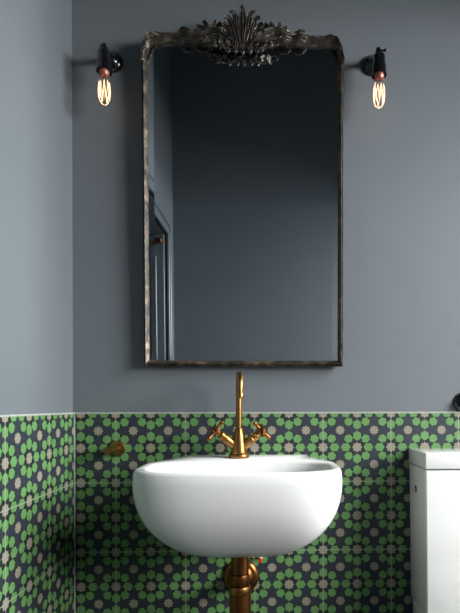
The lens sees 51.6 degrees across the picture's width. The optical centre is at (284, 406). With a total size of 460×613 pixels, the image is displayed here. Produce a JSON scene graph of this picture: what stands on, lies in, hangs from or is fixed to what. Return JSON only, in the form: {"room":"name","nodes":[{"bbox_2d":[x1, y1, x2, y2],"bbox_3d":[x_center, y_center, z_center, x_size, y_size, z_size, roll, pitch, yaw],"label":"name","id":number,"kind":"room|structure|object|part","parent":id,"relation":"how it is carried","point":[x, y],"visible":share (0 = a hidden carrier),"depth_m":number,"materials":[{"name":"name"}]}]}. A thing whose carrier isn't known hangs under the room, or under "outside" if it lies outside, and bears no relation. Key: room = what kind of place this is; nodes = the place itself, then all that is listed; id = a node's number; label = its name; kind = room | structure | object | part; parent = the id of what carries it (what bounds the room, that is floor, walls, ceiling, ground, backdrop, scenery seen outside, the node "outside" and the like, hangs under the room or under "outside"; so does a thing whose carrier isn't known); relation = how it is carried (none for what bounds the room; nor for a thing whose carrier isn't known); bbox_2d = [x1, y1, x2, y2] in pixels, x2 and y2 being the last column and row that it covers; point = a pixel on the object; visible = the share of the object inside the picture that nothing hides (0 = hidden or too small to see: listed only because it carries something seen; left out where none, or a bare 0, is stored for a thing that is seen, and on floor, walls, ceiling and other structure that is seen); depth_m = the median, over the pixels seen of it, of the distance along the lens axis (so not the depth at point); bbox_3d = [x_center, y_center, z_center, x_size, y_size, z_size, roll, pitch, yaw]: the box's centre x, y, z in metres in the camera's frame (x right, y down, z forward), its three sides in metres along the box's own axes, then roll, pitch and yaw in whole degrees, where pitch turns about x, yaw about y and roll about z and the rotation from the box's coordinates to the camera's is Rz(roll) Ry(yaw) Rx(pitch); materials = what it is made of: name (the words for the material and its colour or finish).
{"room":"bathroom","nodes":[
{"label":"bathroom","id":0,"kind":"room"},
{"bbox_2d":[0,0,72,414],"bbox_3d":[-0.742,-0.627,0.616,0.300,3.300,1.482,0,0,-2],"label":"wall","id":1,"kind":"structure","parent":0,"point":[36,251],"depth_m":1.15,"materials":[{"name":"paint"}]},
{"bbox_2d":[0,414,73,612],"bbox_3d":[-0.602,0.522,1.127,0.006,1.000,0.460,0,0,-2],"label":"tile wainscoting","id":2,"kind":"structure","parent":1,"relation":"attached to","point":[37,451],"depth_m":1.14,"materials":[{"name":"tile"}]},
{"bbox_2d":[229,592,250,612],"bbox_3d":[-0.111,0.527,1.172,0.054,0.128,0.054,0,0,-2],"label":"pipe","id":3,"kind":"object","parent":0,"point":[239,602],"depth_m":1.15,"materials":[{"name":"gold metal"}]},
{"bbox_2d":[72,0,459,411],"bbox_3d":[0.199,-0.630,1.457,2.219,3.300,0.144,0,0,-2],"label":"wall","id":4,"kind":"structure","parent":0,"point":[401,158],"depth_m":1.39,"materials":[{"name":"paint"}]},
{"bbox_2d":[96,43,122,105],"bbox_3d":[-0.497,-0.924,1.316,0.061,0.200,0.096,0,0,-2],"label":"wall sconce","id":5,"kind":"object","parent":4,"relation":"attached to","point":[108,62],"visible":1,"depth_m":1.28,"materials":[{"name":"black metal"}]},
{"bbox_2d":[96,47,111,76],"bbox_3d":[-0.494,-0.949,1.289,0.042,0.070,0.042,0,0,-2],"label":"socket","id":6,"kind":"object","parent":5,"relation":"attached to","point":[104,65],"depth_m":1.28,"materials":[{"name":"black metal"}]},
{"bbox_3d":[-0.494,-0.866,1.289,0.033,0.084,0.033,0,0,-2],"label":"light bulb","id":7,"kind":"part","parent":5,"relation":"part of","materials":[{"name":"clear glass"}]},
{"bbox_3d":[-0.495,-0.984,1.313,0.022,0.039,0.071,0,0,-2],"label":"arm","id":8,"kind":"part","parent":5,"relation":"part of","materials":[{"name":"black metal"}]},
{"bbox_3d":[-0.498,-0.994,1.352,0.061,0.061,0.024,0,0,-2],"label":"plate","id":9,"kind":"part","parent":5,"relation":"part of","materials":[{"name":"black metal"}]},
{"bbox_2d":[104,441,124,455],"bbox_3d":[-0.481,0.122,1.320,0.045,0.045,0.080,0,0,-2],"label":"peg","id":10,"kind":"object","parent":4,"relation":"attached to","point":[116,448],"visible":1,"depth_m":1.34,"materials":[{"name":"gold metal"}]},
{"bbox_3d":[-0.481,0.122,1.316,0.024,0.024,0.072,0,0,-2],"label":"stem","id":11,"kind":"part","parent":10,"relation":"part of","materials":[{"name":"gold metal"}]},
{"bbox_2d":[0,412,459,612],"bbox_3d":[0.257,0.519,1.155,1.725,1.004,0.466,0,0,-2],"label":"trim","id":12,"kind":"structure","parent":4,"relation":"attached to","point":[74,413],"depth_m":1.36,"materials":[{"name":"tile"}]},
{"bbox_2d":[132,455,341,557],"bbox_3d":[-0.110,0.249,1.186,0.484,0.214,0.371,0,0,-2],"label":"basin","id":13,"kind":"object","parent":4,"relation":"attached to","point":[215,506],"visible":1,"depth_m":1.02,"materials":[{"name":"white ceramic"}]},
{"bbox_2d":[207,372,270,458],"bbox_3d":[-0.128,0.025,1.290,0.155,0.234,0.128,0,0,36],"label":"mixer tap","id":14,"kind":"object","parent":13,"relation":"on","point":[238,445],"visible":1,"depth_m":1.28,"materials":[{"name":"gold metal"}]},
{"bbox_3d":[-0.189,0.067,1.286,0.042,0.055,0.061,0,0,8],"label":"cross handle","id":15,"kind":"part","parent":14,"relation":"part of","materials":[{"name":"gold metal"}]},
{"bbox_3d":[-0.121,-0.014,1.256,0.017,0.156,0.105,0,0,-8],"label":"spout","id":16,"kind":"part","parent":14,"relation":"part of","materials":[{"name":"gold metal"}]},
{"bbox_3d":[-0.063,0.067,1.290,0.040,0.051,0.059,0,0,22],"label":"cross handle","id":17,"kind":"part","parent":14,"relation":"part of","materials":[{"name":"gold metal"}]},
{"bbox_2d":[223,558,258,612],"bbox_3d":[-0.124,0.474,1.257,0.103,0.234,0.227,0,0,-2],"label":"trap","id":18,"kind":"object","parent":13,"relation":"attached to","point":[240,576],"visible":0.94,"depth_m":1.15,"materials":[{"name":"gold metal"}]},
{"bbox_2d":[140,5,344,366],"bbox_3d":[-0.117,-0.609,1.327,0.574,0.992,0.073,0,0,-2],"label":"wall mirror","id":19,"kind":"object","parent":4,"relation":"attached to","point":[242,119],"visible":1,"depth_m":1.34,"materials":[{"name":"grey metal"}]},
{"bbox_2d":[75,413,459,612],"bbox_3d":[0.253,0.520,1.385,1.719,1.000,0.006,0,0,-2],"label":"tile wainscoting","id":20,"kind":"structure","parent":4,"relation":"attached to","point":[361,563],"depth_m":1.37,"materials":[{"name":"tile"}]},
{"bbox_2d":[362,47,387,108],"bbox_3d":[0.260,-0.930,1.338,0.061,0.200,0.096,0,0,-2],"label":"wall sconce","id":21,"kind":"object","parent":4,"relation":"attached to","point":[374,66],"visible":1,"depth_m":1.30,"materials":[{"name":"black metal"}]},
{"bbox_3d":[0.258,-1.000,1.374,0.061,0.061,0.024,0,0,-2],"label":"plate","id":22,"kind":"part","parent":21,"relation":"part of","materials":[{"name":"black metal"}]},
{"bbox_3d":[0.262,-0.872,1.311,0.033,0.084,0.033,0,0,-2],"label":"light bulb","id":23,"kind":"part","parent":21,"relation":"part of","materials":[{"name":"clear glass"}]},
{"bbox_2d":[371,51,386,79],"bbox_3d":[0.262,-0.955,1.311,0.042,0.070,0.042,0,0,-2],"label":"socket","id":24,"kind":"object","parent":21,"relation":"attached to","point":[379,71],"depth_m":1.30,"materials":[{"name":"black metal"}]},
{"bbox_2d":[453,393,459,411],"bbox_3d":[0.530,-0.011,1.378,0.060,0.060,0.036,0,0,-2],"label":"wall hook","id":25,"kind":"object","parent":4,"relation":"attached to","point":[456,402],"visible":1,"depth_m":1.39,"materials":[{"name":"black metal"}]},
{"bbox_3d":[0.176,1.082,0.642,2.519,0.120,1.876,0,0,-2],"label":"floor","id":26,"kind":"structure","parent":0,"visible":0},
{"bbox_2d":[409,448,459,612],"bbox_3d":[0.562,0.572,1.080,0.380,0.898,0.615,0,0,-2],"label":"toilet","id":27,"kind":"object","parent":26,"relation":"on","point":[434,472],"visible":1,"depth_m":1.24,"materials":[{"name":"white ceramic"}]},
{"bbox_3d":[0.555,0.144,1.312,0.380,0.043,0.150,0,0,-2],"label":"cistern lid","id":28,"kind":"part","parent":27,"relation":"part of","materials":[{"name":"white ceramic"}]}
]}

